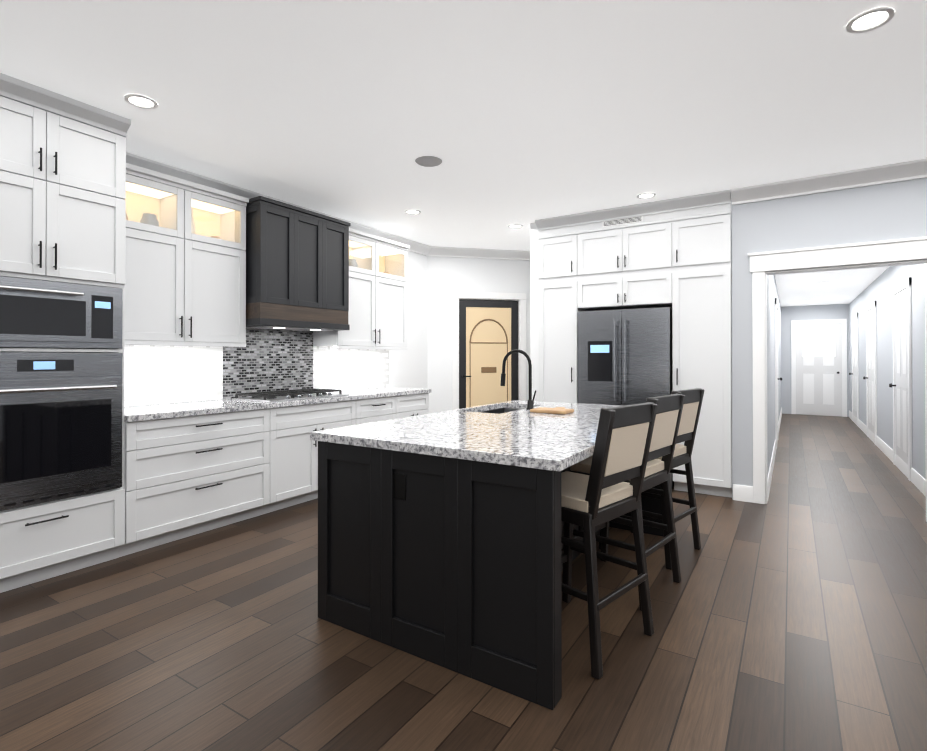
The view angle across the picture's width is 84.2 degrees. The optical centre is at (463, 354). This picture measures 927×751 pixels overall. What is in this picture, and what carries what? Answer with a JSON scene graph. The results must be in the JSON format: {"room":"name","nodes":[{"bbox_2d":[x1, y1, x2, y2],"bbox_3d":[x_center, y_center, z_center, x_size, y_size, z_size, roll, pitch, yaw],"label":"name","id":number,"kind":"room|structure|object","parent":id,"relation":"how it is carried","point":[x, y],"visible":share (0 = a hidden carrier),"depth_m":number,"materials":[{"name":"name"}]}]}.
{"room":"kitchen","nodes":[
{"label":"kitchen","id":0,"kind":"room"},
{"bbox_2d":[129,251,427,406],"bbox_3d":[-3.063,-0.092,3.097,0.150,2.780,9.370,0,0,33],"label":"wall","id":1,"kind":"structure","parent":0,"point":[408,367],"depth_m":6.75,"materials":[{"name":"white paint"}]},
{"bbox_2d":[0,73,130,292],"bbox_3d":[-2.633,-0.950,3.039,0.621,1.056,0.892,0,0,33],"label":"upper cabinet","id":2,"kind":"object","parent":1,"relation":"attached to","point":[63,167],"depth_m":2.96,"materials":[{"name":"white paint"}]},
{"bbox_2d":[0,276,122,348],"bbox_3d":[-2.543,-0.230,3.015,0.594,0.377,0.792,0,0,33],"label":"built-in microwave","id":3,"kind":"object","parent":2,"relation":"in","point":[42,314],"visible":0.98,"depth_m":2.93,"materials":[{"name":"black metal"}]},
{"bbox_2d":[124,215,245,346],"bbox_3d":[-2.233,-0.510,3.930,0.349,0.823,1.035,0,0,33],"label":"upper cabinet","id":4,"kind":"object","parent":1,"relation":"attached to","point":[184,286],"depth_m":3.83,"materials":[{"name":"white paint"}]},
{"bbox_2d":[140,213,158,225],"bbox_3d":[-2.329,-0.965,3.808,0.117,0.150,0.120,0,0,33],"label":"decorative vase","id":5,"kind":"object","parent":4,"relation":"in","point":[150,221],"depth_m":3.77,"materials":[{"name":"beige ceramic"}]},
{"bbox_2d":[191,208,195,233],"bbox_3d":[-2.162,-1.024,4.071,0.068,0.270,0.070,0,0,33],"label":"decorative vase","id":6,"kind":"object","parent":4,"relation":"in","point":[192,219],"depth_m":4.06,"materials":[{"name":"beige ceramic"}]},
{"bbox_2d":[124,328,388,406],"bbox_3d":[-1.786,0.033,4.947,0.011,0.713,3.238,0,0,33],"label":"tile backsplash","id":7,"kind":"structure","parent":1,"relation":"attached to","point":[264,360],"depth_m":4.67,"materials":[{"name":"grey tile"}]},
{"bbox_2d":[245,196,350,331],"bbox_3d":[-1.603,-0.764,4.749,0.530,1.061,1.014,0,0,33],"label":"range hood","id":8,"kind":"object","parent":1,"relation":"attached to","point":[297,268],"visible":0.83,"depth_m":4.49,"materials":[{"name":"black wood"}]},
{"bbox_2d":[314,265,406,346],"bbox_3d":[-1.106,-0.502,5.695,0.349,0.823,1.109,0,0,33],"label":"upper cabinet","id":9,"kind":"object","parent":1,"relation":"attached to","point":[377,313],"depth_m":5.57,"materials":[{"name":"white paint"}]},
{"bbox_2d":[349,259,357,267],"bbox_3d":[-1.208,-0.958,5.564,0.117,0.150,0.120,0,0,33],"label":"decorative vase","id":10,"kind":"object","parent":9,"relation":"in","point":[354,263],"depth_m":5.52,"materials":[{"name":"beige ceramic"}]},
{"bbox_2d":[0,414,926,750],"bbox_3d":[2.119,1.346,4.843,8.400,0.080,17.900,0,0,33],"label":"floor","id":11,"kind":"structure","parent":0,"point":[790,614],"depth_m":2.26,"materials":[{"name":"brown wood"}]},
{"bbox_2d":[0,481,139,592],"bbox_3d":[-2.600,1.066,3.083,0.621,0.465,0.892,0,0,33],"label":"base cabinet","id":12,"kind":"object","parent":11,"relation":"on","point":[42,541],"depth_m":2.99,"materials":[{"name":"white paint"}]},
{"bbox_2d":[0,352,121,510],"bbox_3d":[-2.559,0.408,3.023,0.656,0.842,0.792,0,0,33],"label":"wall oven","id":13,"kind":"object","parent":12,"relation":"in","point":[60,425],"visible":0.98,"depth_m":2.92,"materials":[{"name":"black metal"}]},
{"bbox_2d":[122,409,279,550],"bbox_3d":[-2.091,0.864,3.882,0.621,0.875,1.125,0,0,33],"label":"base cabinet","id":14,"kind":"object","parent":11,"relation":"on","point":[191,468],"depth_m":3.67,"materials":[{"name":"white paint"}]},
{"bbox_2d":[122,389,430,420],"bbox_3d":[-1.512,0.411,4.770,0.640,0.040,3.238,0,0,33],"label":"countertop","id":15,"kind":"structure","parent":14,"relation":"on","point":[202,408],"depth_m":4.01,"materials":[{"name":"white stone"}]},
{"bbox_2d":[232,388,349,401],"bbox_3d":[-1.559,0.363,4.716,0.520,0.052,0.900,0,0,33],"label":"cooktop","id":16,"kind":"object","parent":15,"relation":"in","point":[284,395],"visible":1,"depth_m":4.56,"materials":[{"name":"silver metal"}]},
{"bbox_2d":[280,401,359,508],"bbox_3d":[-1.560,0.868,4.714,0.621,0.875,0.970,0,0,33],"label":"base cabinet","id":17,"kind":"object","parent":11,"relation":"on","point":[298,453],"depth_m":4.44,"materials":[{"name":"white paint"}]},
{"bbox_2d":[360,397,399,423],"bbox_3d":[-1.139,0.871,5.374,0.621,0.875,0.715,0,0,33],"label":"base cabinet","id":18,"kind":"object","parent":11,"relation":"on","point":[375,409],"depth_m":5.24,"materials":[{"name":"white paint"}]},
{"bbox_2d":[400,393,428,417],"bbox_3d":[-0.820,0.873,5.873,0.621,0.875,0.590,0,0,33],"label":"base cabinet","id":19,"kind":"object","parent":11,"relation":"on","point":[415,404],"depth_m":5.73,"materials":[{"name":"white paint"}]},
{"bbox_2d":[314,440,671,709],"bbox_3d":[0.364,0.861,3.151,1.315,0.876,2.208,0,0,33],"label":"kitchen island","id":20,"kind":"object","parent":11,"relation":"on","point":[440,534],"depth_m":2.12,"materials":[{"name":"black paint"}]},
{"bbox_2d":[310,400,623,471],"bbox_3d":[0.396,0.403,3.133,1.310,0.040,2.244,0,0,33],"label":"island countertop","id":21,"kind":"structure","parent":20,"relation":"on","point":[520,438],"depth_m":2.45,"materials":[{"name":"white stone"}]},
{"bbox_2d":[478,404,513,411],"bbox_3d":[0.278,0.527,3.756,0.374,0.228,0.743,0,0,33],"label":"sink","id":22,"kind":"object","parent":21,"relation":"in","point":[505,407],"depth_m":4.08,"materials":[{"name":"silver metal"}]},
{"bbox_2d":[500,349,535,409],"bbox_3d":[0.391,0.171,3.702,0.265,0.426,0.084,0,0,33],"label":"gooseneck faucet","id":23,"kind":"object","parent":21,"relation":"on","point":[530,402],"visible":1,"depth_m":3.65,"materials":[{"name":"black metal"}]},
{"bbox_2d":[530,407,573,413],"bbox_3d":[0.614,0.373,3.465,0.250,0.022,0.250,0,0,33],"label":"cutting board","id":24,"kind":"object","parent":21,"relation":"on","point":[559,410],"visible":1,"depth_m":3.39,"materials":[{"name":"brown wood"}]},
{"bbox_2d":[561,402,657,678],"bbox_3d":[0.553,0.756,2.373,0.490,1.081,0.527,0,0,-44],"label":"bar stool","id":25,"kind":"object","parent":11,"relation":"on","point":[603,492],"visible":0.79,"depth_m":2.20,"materials":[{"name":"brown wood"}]},
{"bbox_2d":[562,393,684,610],"bbox_3d":[0.916,0.759,2.914,0.527,1.081,0.490,0,0,43],"label":"bar stool","id":26,"kind":"object","parent":11,"relation":"on","point":[666,426],"visible":0.52,"depth_m":2.86,"materials":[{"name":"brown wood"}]},
{"bbox_2d":[578,307,673,487],"bbox_3d":[1.739,0.423,5.376,0.910,1.770,0.736,0,0,33],"label":"refrigerator","id":27,"kind":"object","parent":11,"relation":"on","point":[624,356],"visible":0.46,"depth_m":5.09,"materials":[{"name":"black"}]},
{"bbox_2d":[535,190,731,497],"bbox_3d":[1.772,-0.080,5.379,1.887,2.776,0.740,0,0,33],"label":"tall cabinet","id":28,"kind":"object","parent":11,"relation":"on","point":[627,257],"visible":0.88,"depth_m":4.93,"materials":[{"name":"white paint"}]},
{"bbox_2d":[599,388,703,569],"bbox_3d":[1.262,0.761,3.428,0.527,1.081,0.490,0,0,45],"label":"bar stool","id":29,"kind":"object","parent":11,"relation":"on","point":[689,419],"visible":0.52,"depth_m":3.36,"materials":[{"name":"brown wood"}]},
{"bbox_2d":[0,0,926,250],"bbox_3d":[0.424,-1.536,2.201,8.400,0.100,11.600,0,0,33],"label":"ceiling","id":30,"kind":"structure","parent":0,"point":[525,113],"depth_m":2.91,"materials":[{"name":"white paint"}]},
{"bbox_2d":[124,94,157,109],"bbox_3d":[-1.880,-1.476,2.995,0.168,0.007,0.168,0,0,24],"label":"recessed light","id":31,"kind":"object","parent":30,"relation":"in","point":[139,101],"depth_m":2.99,"materials":[{"name":"white"}]},
{"bbox_2d":[404,210,420,214],"bbox_3d":[-0.522,-1.466,5.272,0.168,0.007,0.168,0,0,24],"label":"recessed light","id":32,"kind":"object","parent":30,"relation":"in","point":[411,212],"depth_m":5.28,"materials":[{"name":"white"}]},
{"bbox_2d":[415,156,441,166],"bbox_3d":[-0.264,-1.468,3.909,0.210,0.015,0.210,0,0,33],"label":"ceiling speaker","id":33,"kind":"object","parent":30,"relation":"attached to","point":[429,161],"visible":1,"depth_m":3.88,"materials":[{"name":"grey plastic"}]},
{"bbox_2d":[508,224,522,228],"bbox_3d":[0.590,-1.463,5.843,0.168,0.007,0.168,0,0,24],"label":"recessed light","id":34,"kind":"object","parent":30,"relation":"in","point":[514,226],"depth_m":5.86,"materials":[{"name":"white"}]},
{"bbox_2d":[637,193,655,198],"bbox_3d":[1.689,-1.468,4.739,0.168,0.007,0.168,0,0,-12],"label":"recessed light","id":35,"kind":"object","parent":30,"relation":"in","point":[644,195],"depth_m":4.73,"materials":[{"name":"white"}]},
{"bbox_2d":[846,7,894,33],"bbox_3d":[1.799,-1.479,2.272,0.168,0.007,0.168,0,0,24],"label":"recessed light","id":36,"kind":"object","parent":30,"relation":"in","point":[870,20],"depth_m":2.27,"materials":[{"name":"white"}]},
{"bbox_2d":[428,256,529,412],"bbox_3d":[0.633,-0.071,7.749,2.720,2.780,1.000,0,0,-12],"label":"wall","id":37,"kind":"structure","parent":0,"point":[447,276],"depth_m":7.06,"materials":[{"name":"white paint"}]},
{"bbox_2d":[459,299,517,408],"bbox_3d":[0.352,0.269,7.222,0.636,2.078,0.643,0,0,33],"label":"pantry door","id":38,"kind":"structure","parent":37,"relation":"in","point":[488,335],"depth_m":7.21,"materials":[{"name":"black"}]},
{"bbox_2d":[452,291,525,409],"bbox_3d":[0.352,0.221,7.233,1.070,2.190,0.164,0,0,-12],"label":"door frame","id":39,"kind":"structure","parent":37,"relation":"attached to","point":[520,298],"depth_m":7.16,"materials":[{"name":"white"}]},
{"bbox_2d":[530,222,552,400],"bbox_3d":[1.448,-0.076,6.725,0.100,2.780,2.460,0,0,33],"label":"wall","id":40,"kind":"structure","parent":0,"point":[534,318],"depth_m":5.69,"materials":[{"name":"white paint"}]},
{"bbox_2d":[731,198,780,503],"bbox_3d":[4.865,-0.069,8.222,0.260,2.780,8.660,0,0,33],"label":"wall","id":41,"kind":"structure","parent":0,"point":[747,228],"depth_m":4.61,"materials":[{"name":"grey paint"}]},
{"bbox_2d":[768,407,781,498],"bbox_3d":[4.989,1.250,8.155,0.016,0.140,8.430,0,0,33],"label":"baseboard","id":42,"kind":"structure","parent":41,"relation":"attached to","point":[770,472],"depth_m":5.99,"materials":[{"name":"white wood"}]},
{"bbox_2d":[781,304,849,416],"bbox_3d":[7.804,-0.055,11.424,1.250,2.780,0.100,0,0,33],"label":"wall","id":43,"kind":"structure","parent":0,"point":[817,312],"depth_m":11.61,"materials":[{"name":"grey paint"}]},
{"bbox_2d":[775,266,888,306],"bbox_3d":[5.615,-1.160,8.000,1.290,0.080,8.835,0,0,33],"label":"ceiling","id":44,"kind":"structure","parent":0,"point":[847,286],"depth_m":8.27,"materials":[{"name":"white paint"}]},
{"bbox_2d":[765,178,926,271],"bbox_3d":[3.138,-1.102,4.266,1.090,0.750,0.125,0,0,33],"label":"wall","id":45,"kind":"structure","parent":0,"point":[889,211],"depth_m":4.19,"materials":[{"name":"grey paint"}]},
{"bbox_2d":[126,152,926,260],"bbox_3d":[1.940,-1.418,3.970,7.350,0.120,5.554,0,0,33],"label":"crown molding","id":46,"kind":"structure","parent":45,"relation":"attached to","point":[891,173],"depth_m":4.34,"materials":[{"name":"white wood"}]},
{"bbox_2d":[748,236,926,521],"bbox_3d":[3.126,0.201,4.243,1.350,2.205,0.167,0,0,33],"label":"door frame","id":47,"kind":"structure","parent":45,"relation":"attached to","point":[855,254],"depth_m":4.41,"materials":[{"name":"white wood"}]},
{"bbox_2d":[849,264,925,478],"bbox_3d":[6.917,-0.075,6.912,2.430,2.780,8.660,0,0,33],"label":"wall","id":48,"kind":"structure","parent":0,"point":[878,290],"depth_m":6.55,"materials":[{"name":"grey paint"}]},
{"bbox_2d":[775,277,911,480],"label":"doors","id":49,"kind":"structure","parent":48,"relation":"in","point":[818,367],"depth_m":10.02,"materials":[{"name":"white wood"}]},
{"bbox_2d":[849,410,925,496],"bbox_3d":[6.029,1.247,7.491,0.016,0.140,8.430,0,0,33],"label":"baseboard","id":50,"kind":"structure","parent":48,"relation":"attached to","point":[916,478],"depth_m":6.09,"materials":[{"name":"white wood"}]}
]}

